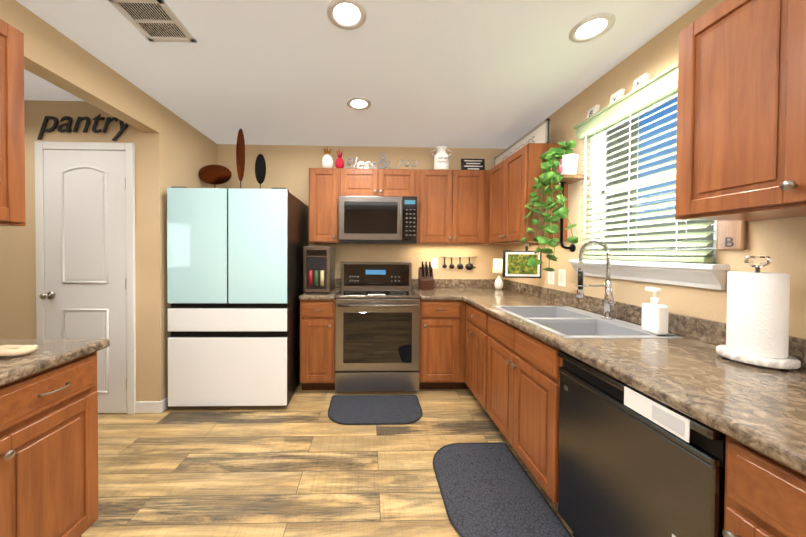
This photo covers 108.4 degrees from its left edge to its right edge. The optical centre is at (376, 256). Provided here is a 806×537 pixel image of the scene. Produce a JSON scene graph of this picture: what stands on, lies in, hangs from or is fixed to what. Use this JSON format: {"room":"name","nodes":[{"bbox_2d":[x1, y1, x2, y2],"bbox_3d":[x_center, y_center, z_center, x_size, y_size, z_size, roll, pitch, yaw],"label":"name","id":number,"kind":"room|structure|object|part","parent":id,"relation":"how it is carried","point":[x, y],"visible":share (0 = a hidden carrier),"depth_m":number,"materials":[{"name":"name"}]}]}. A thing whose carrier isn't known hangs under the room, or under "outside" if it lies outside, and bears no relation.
{"room":"kitchen","nodes":[
{"label":"kitchen","id":0,"kind":"room"},
{"bbox_2d":[0,100,139,400],"bbox_3d":[-3.105,0.012,2.363,2.390,2.500,0.120,0,1,-1],"label":"wall","id":1,"kind":"structure","parent":0,"point":[17,282],"depth_m":2.31,"materials":[{"name":"paint"}]},
{"bbox_2d":[37,114,128,140],"bbox_3d":[-2.304,-1.025,2.297,0.749,0.208,0.008,0,1,-1],"label":"sign","id":2,"kind":"object","parent":1,"relation":"attached to","point":[123,127],"visible":0.92,"depth_m":2.29,"materials":[{"name":"black metal"}]},
{"bbox_2d":[40,150,126,412],"bbox_3d":[-2.316,0.211,2.279,0.639,2.101,0.087,0,1,-1],"label":"pantry door","id":3,"kind":"structure","parent":1,"relation":"in","point":[83,296],"depth_m":2.30,"materials":[{"name":"white wood"}]},
{"bbox_2d":[35,141,135,413],"bbox_3d":[-2.319,0.182,2.313,0.760,2.170,0.022,0,1,-1],"label":"door frame","id":4,"kind":"structure","parent":1,"relation":"attached to","point":[41,147],"depth_m":2.30,"materials":[{"name":"white wood"}]},
{"bbox_2d":[135,397,166,412],"bbox_3d":[-3.014,1.215,2.344,2.544,0.095,0.074,0,1,-1],"label":"baseboard","id":5,"kind":"structure","parent":1,"relation":"attached to","point":[150,406],"depth_m":2.34,"materials":[{"name":"white wood"}]},
{"bbox_2d":[0,0,216,406],"bbox_3d":[-1.822,0.023,2.076,0.160,2.500,2.300,0,1,-1],"label":"wall","id":6,"kind":"structure","parent":0,"point":[176,151],"depth_m":2.33,"materials":[{"name":"paint"}]},
{"bbox_2d":[0,19,25,225],"bbox_3d":[-1.606,-0.521,0.972,0.341,0.796,0.454,0,1,-1],"label":"upper cabinet","id":7,"kind":"object","parent":6,"relation":"attached to","point":[12,109],"depth_m":1.14,"materials":[{"name":"brown wood"}]},
{"bbox_2d":[81,383,573,536],"bbox_3d":[-1.303,1.328,0.476,5.910,0.060,5.800,0,1,-1],"label":"floor","id":8,"kind":"structure","parent":0,"point":[301,464],"depth_m":1.74,"materials":[{"name":"brown wood"}]},
{"bbox_2d":[0,383,23,536],"bbox_3d":[-1.500,0.856,0.700,0.556,0.875,0.541,0,1,-1],"label":"base cabinet","id":9,"kind":"object","parent":8,"relation":"on","point":[11,481],"depth_m":0.97,"materials":[{"name":"brown wood"}]},
{"bbox_2d":[20,351,98,536],"bbox_3d":[-1.509,0.851,1.064,0.556,0.875,0.472,0,1,-1],"label":"base cabinet","id":10,"kind":"object","parent":8,"relation":"on","point":[48,438],"depth_m":1.13,"materials":[{"name":"brown wood"}]},
{"bbox_2d":[0,339,109,386],"bbox_3d":[-1.465,0.394,-0.053,0.582,0.071,2.736,0,1,-1],"label":"countertop","id":11,"kind":"structure","parent":10,"relation":"on","point":[19,358],"depth_m":1.11,"materials":[{"name":"brown stone"}]},
{"bbox_3d":[-1.384,0.357,1.099,0.152,0.028,0.096,0,1,-1],"label":"rope coil","id":12,"kind":"part","parent":11,"relation":"part of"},
{"bbox_2d":[167,186,308,405],"bbox_3d":[-1.229,0.347,2.791,0.971,1.840,0.850,0,1,-1],"label":"fridge","id":13,"kind":"object","parent":8,"relation":"on","point":[234,274],"visible":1,"depth_m":2.37,"materials":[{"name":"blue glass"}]},
{"bbox_2d":[198,164,231,187],"bbox_3d":[-1.609,-0.745,2.881,0.330,0.335,0.100,0,1,-1],"label":"decor","id":14,"kind":"object","parent":13,"relation":"on","point":[214,174],"visible":0.94,"depth_m":2.85,"materials":[{"name":"brown wood"}]},
{"bbox_2d":[236,128,244,187],"bbox_3d":[-1.252,-0.875,2.668,0.084,0.605,0.060,0,1,-1],"label":"decorative piece","id":15,"kind":"object","parent":13,"relation":"on","point":[240,154],"visible":0.88,"depth_m":2.66,"materials":[{"name":"brown wood"}]},
{"bbox_2d":[255,154,265,188],"bbox_3d":[-1.073,-0.759,2.675,0.104,0.375,0.060,0,1,-1],"label":"decorative piece","id":16,"kind":"object","parent":13,"relation":"on","point":[260,168],"visible":0.94,"depth_m":2.67,"materials":[{"name":"black wood"}]},
{"bbox_2d":[300,298,335,389],"bbox_3d":[-0.554,0.832,2.960,0.319,0.875,0.612,0,1,-1],"label":"base cabinet","id":17,"kind":"object","parent":8,"relation":"on","point":[317,317],"depth_m":2.66,"materials":[{"name":"brown wood"}]},
{"bbox_2d":[299,288,340,299],"bbox_3d":[-0.553,0.374,2.944,0.327,0.040,0.632,0,1,-1],"label":"countertop","id":18,"kind":"structure","parent":17,"relation":"on","point":[311,295],"depth_m":2.64,"materials":[{"name":"brown stone"}]},
{"bbox_2d":[303,246,334,292],"bbox_3d":[-0.578,0.128,2.969,0.252,0.450,0.460,0,1,-1],"label":"wine cooler","id":19,"kind":"object","parent":18,"relation":"on","point":[318,268],"visible":1,"depth_m":2.76,"materials":[{"name":"silver metal"}]},
{"bbox_2d":[328,395,422,424],"bbox_3d":[-0.013,1.271,2.417,0.774,0.015,0.439,0,1,-1],"label":"area rug","id":20,"kind":"object","parent":8,"relation":"on","point":[372,409],"visible":0.92,"depth_m":2.39,"materials":[{"name":"fabric"}]},
{"bbox_2d":[335,262,419,391],"bbox_3d":[0.003,0.670,2.928,0.778,1.204,0.693,0,1,-1],"label":"range","id":21,"kind":"object","parent":8,"relation":"on","point":[377,326],"visible":1,"depth_m":2.65,"materials":[{"name":"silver metal"}]},
{"bbox_2d":[419,300,462,388],"bbox_3d":[0.579,0.838,2.990,0.369,0.875,0.612,0,1,-1],"label":"base cabinet","id":22,"kind":"object","parent":8,"relation":"on","point":[441,321],"depth_m":2.69,"materials":[{"name":"brown wood"}]},
{"bbox_2d":[412,288,526,299],"bbox_3d":[0.934,0.383,2.983,1.074,0.040,0.632,0,1,-1],"label":"countertop","id":23,"kind":"structure","parent":22,"relation":"on","point":[438,293],"depth_m":2.85,"materials":[{"name":"brown stone"}]},
{"bbox_2d":[418,261,433,289],"bbox_3d":[0.535,0.206,3.132,0.140,0.302,0.175,0,1,-1],"label":"knife block","id":24,"kind":"object","parent":23,"relation":"on","point":[425,278],"visible":1,"depth_m":3.08,"materials":[{"name":"brown wood"}]},
{"bbox_2d":[492,259,502,289],"bbox_3d":[1.335,0.194,3.160,0.136,0.335,0.136,0,1,-1],"label":"lamp","id":25,"kind":"object","parent":23,"relation":"on","point":[497,268],"visible":0.88,"depth_m":3.12,"materials":[{"name":"white ceramic"}]},
{"bbox_2d":[463,296,574,311],"bbox_3d":[1.139,0.392,2.415,0.693,0.040,0.516,0,1,-1],"label":"countertop","id":26,"kind":"structure","parent":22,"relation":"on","point":[484,303],"depth_m":2.33,"materials":[{"name":"brown stone"}]},
{"bbox_2d":[433,442,571,536],"bbox_3d":[0.620,1.286,1.606,0.546,0.015,0.754,0,1,-1],"label":"area rug","id":27,"kind":"object","parent":8,"relation":"on","point":[489,489],"visible":0.98,"depth_m":1.56,"materials":[{"name":"fabric"}]},
{"bbox_2d":[463,304,578,405],"bbox_3d":[1.148,0.849,2.441,0.669,0.875,0.516,0,1,-1],"label":"base cabinet","id":28,"kind":"object","parent":8,"relation":"on","point":[476,324],"depth_m":2.40,"materials":[{"name":"brown wood"}]},
{"bbox_2d":[483,332,559,507],"bbox_3d":[1.163,0.945,1.808,0.669,0.700,0.887,0,1,-1],"label":"base cabinet","id":29,"kind":"object","parent":8,"relation":"on","point":[521,395],"depth_m":1.63,"materials":[{"name":"brown wood"}]},
{"bbox_2d":[575,240,615,319],"bbox_3d":[1.316,0.139,1.736,0.226,0.477,0.085,0,1,-1],"label":"faucet","id":30,"kind":"object","parent":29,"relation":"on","point":[608,292],"visible":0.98,"depth_m":1.74,"materials":[{"name":"silver metal"}]},
{"bbox_2d":[558,350,725,536],"bbox_3d":[1.163,0.870,1.054,0.654,0.866,0.608,0,1,-1],"label":"dishwasher","id":31,"kind":"object","parent":8,"relation":"on","point":[633,462],"visible":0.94,"depth_m":0.97,"materials":[{"name":"black metal"}]},
{"bbox_2d":[722,440,805,536],"bbox_3d":[1.198,0.876,0.479,0.669,0.875,0.531,0,1,-1],"label":"base cabinet","id":32,"kind":"object","parent":8,"relation":"on","point":[762,499],"depth_m":0.65,"materials":[{"name":"brown wood"}]},
{"bbox_2d":[551,336,805,479],"bbox_3d":[1.201,0.425,0.013,0.693,0.040,2.729,0,1,-1],"label":"countertop","id":33,"kind":"structure","parent":32,"relation":"on","point":[760,409],"depth_m":0.88,"materials":[{"name":"brown stone"}]},
{"bbox_2d":[641,287,668,334],"bbox_3d":[1.384,0.270,1.442,0.060,0.225,0.090,0,1,-1],"label":"soap dispenser","id":34,"kind":"object","parent":33,"relation":"on","point":[654,316],"visible":1,"depth_m":1.42,"materials":[{"name":"white plastic"}]},
{"bbox_2d":[716,255,800,370],"bbox_3d":[1.404,0.193,1.071,0.190,0.395,0.190,0,1,-1],"label":"paper towel holder","id":35,"kind":"object","parent":33,"relation":"on","point":[757,320],"visible":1,"depth_m":1.03,"materials":[{"name":"white paper"}]},
{"bbox_2d":[16,0,701,148],"bbox_3d":[-1.288,-1.232,0.442,5.910,0.060,5.800,0,1,-1],"label":"ceiling","id":36,"kind":"structure","parent":0,"point":[500,74],"depth_m":1.82,"materials":[{"name":"white paint"}]},
{"bbox_2d":[108,0,196,42],"bbox_3d":[-1.140,-1.208,1.489,0.260,0.012,0.285,0,1,-1],"label":"ceiling vent","id":37,"kind":"object","parent":36,"relation":"in","point":[155,20],"visible":1,"depth_m":1.48,"materials":[{"name":"white metal"}]},
{"bbox_2d":[327,0,366,29],"bbox_3d":[-0.148,-1.202,1.442,0.196,0.010,0.196,0,1,-1],"label":"recessed light","id":38,"kind":"object","parent":36,"relation":"in","point":[347,14],"visible":1,"depth_m":1.44,"materials":[{"name":"white glass"}]},
{"bbox_2d":[347,97,370,109],"bbox_3d":[-0.141,-1.214,2.312,0.196,0.010,0.196,0,1,-1],"label":"recessed light","id":39,"kind":"object","parent":36,"relation":"in","point":[358,103],"visible":1,"depth_m":2.31,"materials":[{"name":"white glass"}]},
{"bbox_2d":[569,13,614,42],"bbox_3d":[1.130,-1.196,1.525,0.196,0.010,0.196,0,1,-1],"label":"recessed light","id":40,"kind":"object","parent":36,"relation":"in","point":[592,27],"visible":1,"depth_m":1.52,"materials":[{"name":"white glass"}]},
{"bbox_2d":[217,144,505,278],"bbox_3d":[-0.174,0.017,3.329,3.520,2.500,0.120,0,1,-1],"label":"wall","id":41,"kind":"structure","parent":0,"point":[288,166],"depth_m":3.26,"materials":[{"name":"paint"}]},
{"bbox_2d":[309,168,339,243],"bbox_3d":[-0.541,-0.520,3.093,0.308,0.762,0.311,0,1,-1],"label":"upper cabinet","id":42,"kind":"object","parent":41,"relation":"attached to","point":[323,182],"depth_m":2.94,"materials":[{"name":"brown wood"}]},
{"bbox_2d":[321,146,333,167],"bbox_3d":[-0.510,-1.026,3.011,0.128,0.250,0.128,0,1,-1],"label":"pineapple","id":43,"kind":"object","parent":42,"relation":"on","point":[327,161],"visible":0.94,"depth_m":2.97,"materials":[{"name":"white ceramic"}]},
{"bbox_2d":[339,168,386,195],"bbox_3d":[-0.160,-0.750,3.100,0.452,0.296,0.311,0,1,-1],"label":"upper cabinet","id":44,"kind":"object","parent":41,"relation":"attached to","point":[352,181],"depth_m":2.95,"materials":[{"name":"brown wood"}]},
{"bbox_2d":[335,149,343,167],"bbox_3d":[-0.385,-1.010,3.014,0.096,0.220,0.095,0,1,-1],"label":"pineapple","id":45,"kind":"object","parent":44,"relation":"on","point":[339,162],"visible":0.92,"depth_m":2.98,"materials":[{"name":"red ceramic"}]},
{"bbox_2d":[344,158,375,168],"bbox_3d":[-0.168,-0.959,3.000,0.334,0.114,0.028,0,1,-1],"label":"decorative piece","id":46,"kind":"object","parent":44,"relation":"on","point":[360,164],"visible":0.92,"depth_m":2.99,"materials":[{"name":"silver metal"}]},
{"bbox_2d":[339,196,416,244],"bbox_3d":[0.009,-0.364,3.044,0.778,0.466,0.437,0,1,-1],"label":"over-the-range microwave","id":47,"kind":"object","parent":44,"relation":"attached to","point":[377,219],"visible":1,"depth_m":2.87,"materials":[{"name":"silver metal"}]},
{"bbox_2d":[383,169,418,199],"bbox_3d":[0.177,-0.748,3.108,0.451,0.296,0.311,0,1,-1],"label":"upper cabinet","id":48,"kind":"object","parent":41,"relation":"attached to","point":[400,182],"depth_m":2.96,"materials":[{"name":"brown wood"}]},
{"bbox_2d":[377,153,390,168],"bbox_3d":[0.078,-0.983,3.006,0.148,0.170,0.032,0,1,-1],"label":"ampersand","id":49,"kind":"object","parent":48,"relation":"on","point":[383,161],"visible":0.9,"depth_m":2.99,"materials":[{"name":"silver metal"}]},
{"bbox_2d":[334,280,494,287],"bbox_3d":[0.369,0.306,3.273,2.188,0.100,0.020,0,1,-1],"label":"backsplash","id":50,"kind":"structure","parent":41,"relation":"attached to","point":[437,283],"depth_m":3.28,"materials":[{"name":"brown stone"}]},
{"bbox_2d":[431,258,437,268],"bbox_3d":[0.655,0.082,3.288,0.075,0.120,0.005,0,1,-1],"label":"electrical outlet plate","id":51,"kind":"object","parent":41,"relation":"attached to","point":[434,261],"depth_m":3.29,"materials":[{"name":"white plastic"}]},
{"bbox_2d":[417,169,458,243],"bbox_3d":[0.615,-0.513,3.123,0.428,0.762,0.311,0,1,-1],"label":"upper cabinet","id":52,"kind":"object","parent":41,"relation":"attached to","point":[438,202],"depth_m":2.97,"materials":[{"name":"brown wood"}]},
{"bbox_2d":[397,160,417,168],"bbox_3d":[0.322,-0.952,3.013,0.225,0.096,0.028,0,1,-1],"label":"decorative piece","id":53,"kind":"object","parent":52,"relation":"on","point":[409,164],"visible":1,"depth_m":3.00,"materials":[{"name":"silver metal"}]},
{"bbox_2d":[431,146,451,169],"bbox_3d":[0.680,-1.016,3.041,0.221,0.245,0.162,0,1,-1],"label":"milk can","id":54,"kind":"object","parent":52,"relation":"on","point":[441,159],"visible":1,"depth_m":2.98,"materials":[{"name":"white ceramic"}]},
{"bbox_2d":[442,257,476,269],"bbox_3d":[0.927,0.081,3.275,0.420,0.153,0.045,0,1,-1],"label":"utensil rack","id":55,"kind":"object","parent":41,"relation":"attached to","point":[469,266],"visible":0.98,"depth_m":3.26,"materials":[{"name":"black metal"}]},
{"bbox_2d":[459,170,486,244],"bbox_3d":[0.910,-0.511,3.130,0.390,0.762,0.311,0,1,-1],"label":"upper cabinet","id":56,"kind":"object","parent":41,"relation":"attached to","point":[472,183],"depth_m":2.98,"materials":[{"name":"brown wood"}]},
{"bbox_2d":[461,159,484,169],"bbox_3d":[1.028,-0.967,3.092,0.250,0.150,0.040,0,1,-1],"label":"decorative board","id":57,"kind":"object","parent":56,"relation":"on","point":[472,164],"visible":0.83,"depth_m":3.08,"materials":[{"name":"black wood"}]},
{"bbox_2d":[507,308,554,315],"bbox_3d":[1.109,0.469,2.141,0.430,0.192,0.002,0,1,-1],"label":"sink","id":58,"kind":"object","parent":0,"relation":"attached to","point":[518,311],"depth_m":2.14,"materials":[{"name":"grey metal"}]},
{"bbox_2d":[523,316,594,347],"bbox_3d":[1.119,0.474,1.767,0.430,0.192,0.032,0,1,-1],"label":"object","id":59,"kind":"structure","parent":0,"relation":"attached to","point":[569,325],"depth_m":1.75,"materials":[{"name":"grey metal"}]},
{"bbox_2d":[505,0,805,338],"bbox_3d":[1.599,0.065,0.534,0.120,2.500,5.560,0,1,-1],"label":"wall","id":60,"kind":"structure","parent":0,"point":[780,243],"depth_m":1.55,"materials":[{"name":"paint"}]},
{"bbox_2d":[487,164,498,243],"bbox_3d":[1.315,-0.504,2.770,0.334,0.762,0.431,0,1,-1],"label":"upper cabinet","id":61,"kind":"object","parent":60,"relation":"attached to","point":[492,174],"depth_m":2.85,"materials":[{"name":"brown wood"}]},
{"bbox_2d":[502,243,541,277],"bbox_3d":[1.296,0.037,2.588,0.321,0.311,0.082,0,1,-1],"label":"framed picture","id":62,"kind":"object","parent":60,"relation":"attached to","point":[515,265],"visible":0.81,"depth_m":2.57,"materials":[{"name":"black plastic"}]},
{"bbox_2d":[499,143,567,243],"bbox_3d":[1.322,-0.500,2.463,0.334,0.762,0.411,0,1,-1],"label":"upper cabinet","id":63,"kind":"object","parent":60,"relation":"attached to","point":[517,173],"depth_m":2.30,"materials":[{"name":"brown wood"}]},
{"bbox_2d":[494,119,549,166],"bbox_3d":[1.336,-0.986,2.754,0.026,0.200,0.960,0,1,-1],"label":"sign","id":64,"kind":"object","parent":63,"relation":"on","point":[539,133],"visible":0.54,"depth_m":2.50,"materials":[{"name":"white"}]},
{"bbox_2d":[548,269,554,284],"bbox_3d":[1.484,0.171,2.466,0.008,0.135,0.085,0,1,-1],"label":"electrical outlet plate","id":65,"kind":"object","parent":60,"relation":"attached to","point":[550,274],"depth_m":2.46,"materials":[{"name":"white plastic"}]},
{"bbox_2d":[558,269,565,286],"bbox_3d":[1.487,0.173,2.326,0.008,0.135,0.085,0,1,-1],"label":"electrical outlet plate","id":66,"kind":"object","parent":60,"relation":"attached to","point":[561,275],"depth_m":2.32,"materials":[{"name":"white plastic"}]},
{"bbox_2d":[549,174,586,251],"bbox_3d":[1.408,-0.308,2.155,0.179,0.551,0.180,0,1,-1],"label":"plant shelf","id":67,"kind":"object","parent":60,"relation":"attached to","point":[569,178],"visible":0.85,"depth_m":2.19,"materials":[{"name":"brown wood"}]},
{"bbox_2d":[520,140,578,271],"bbox_3d":[1.279,-0.353,2.011,0.401,0.934,0.493,0,1,-1],"label":"potted plant","id":68,"kind":"object","parent":67,"relation":"on","point":[562,159],"visible":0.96,"depth_m":2.08,"materials":[{"name":"green plant"}]},
{"bbox_2d":[569,259,729,289],"bbox_3d":[1.506,0.085,1.700,0.145,0.112,0.905,0,1,-1],"label":"window sill","id":69,"kind":"structure","parent":60,"relation":"attached to","point":[708,276],"depth_m":1.48,"materials":[{"name":"white"}]},
{"bbox_2d":[495,280,805,371],"bbox_3d":[1.222,0.437,0.968,0.601,0.290,4.636,0,1,-1],"label":"backsplash","id":70,"kind":"structure","parent":60,"relation":"attached to","point":[509,326],"depth_m":1.63,"materials":[{"name":"brown stone"}]},
{"bbox_2d":[588,92,716,263],"bbox_3d":[1.572,-0.435,1.669,0.120,0.930,0.755,0,1,-1],"label":"window","id":71,"kind":"structure","parent":60,"relation":"in","point":[713,226],"depth_m":1.74,"materials":[{"name":"white"}]},
{"bbox_2d":[573,63,714,262],"bbox_3d":[1.464,-0.450,1.666,0.094,0.947,0.845,0,1,-1],"label":"window blinds","id":72,"kind":"object","parent":71,"relation":"attached to","point":[658,88],"visible":0.67,"depth_m":1.62,"materials":[{"name":"white plastic"}]},
{"bbox_2d":[587,105,599,117],"bbox_3d":[1.468,-0.968,1.967,0.034,0.082,0.080,0,1,-1],"label":"block","id":73,"kind":"object","parent":72,"relation":"on","point":[595,109],"depth_m":1.95,"materials":[{"name":"white wood"}]},
{"bbox_2d":[609,89,624,104],"bbox_3d":[1.473,-0.966,1.777,0.034,0.082,0.080,0,1,-1],"label":"block","id":74,"kind":"object","parent":72,"relation":"on","point":[620,93],"depth_m":1.76,"materials":[{"name":"white wood"}]},
{"bbox_2d":[633,72,650,89],"bbox_3d":[1.477,-0.964,1.617,0.034,0.082,0.080,0,1,-1],"label":"block","id":75,"kind":"object","parent":72,"relation":"on","point":[638,82],"depth_m":1.60,"materials":[{"name":"white wood"}]},
{"bbox_2d":[717,220,746,249],"bbox_3d":[1.510,-0.210,1.231,0.022,0.370,0.094,0,1,-1],"label":"board","id":76,"kind":"object","parent":60,"relation":"attached to","point":[731,235],"visible":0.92,"depth_m":1.22,"materials":[{"name":"brown wood"}]},
{"bbox_2d":[675,0,801,220],"bbox_3d":[1.362,-0.517,0.941,0.334,0.750,0.454,0,1,-1],"label":"upper cabinet","id":77,"kind":"object","parent":60,"relation":"attached to","point":[741,128],"depth_m":0.99,"materials":[{"name":"brown wood"}]},
{"bbox_2d":[771,0,805,215],"bbox_3d":[1.371,-0.512,0.590,0.334,0.750,0.523,0,1,-1],"label":"upper cabinet","id":78,"kind":"object","parent":60,"relation":"attached to","point":[788,129],"depth_m":0.84,"materials":[{"name":"brown wood"}]}
]}

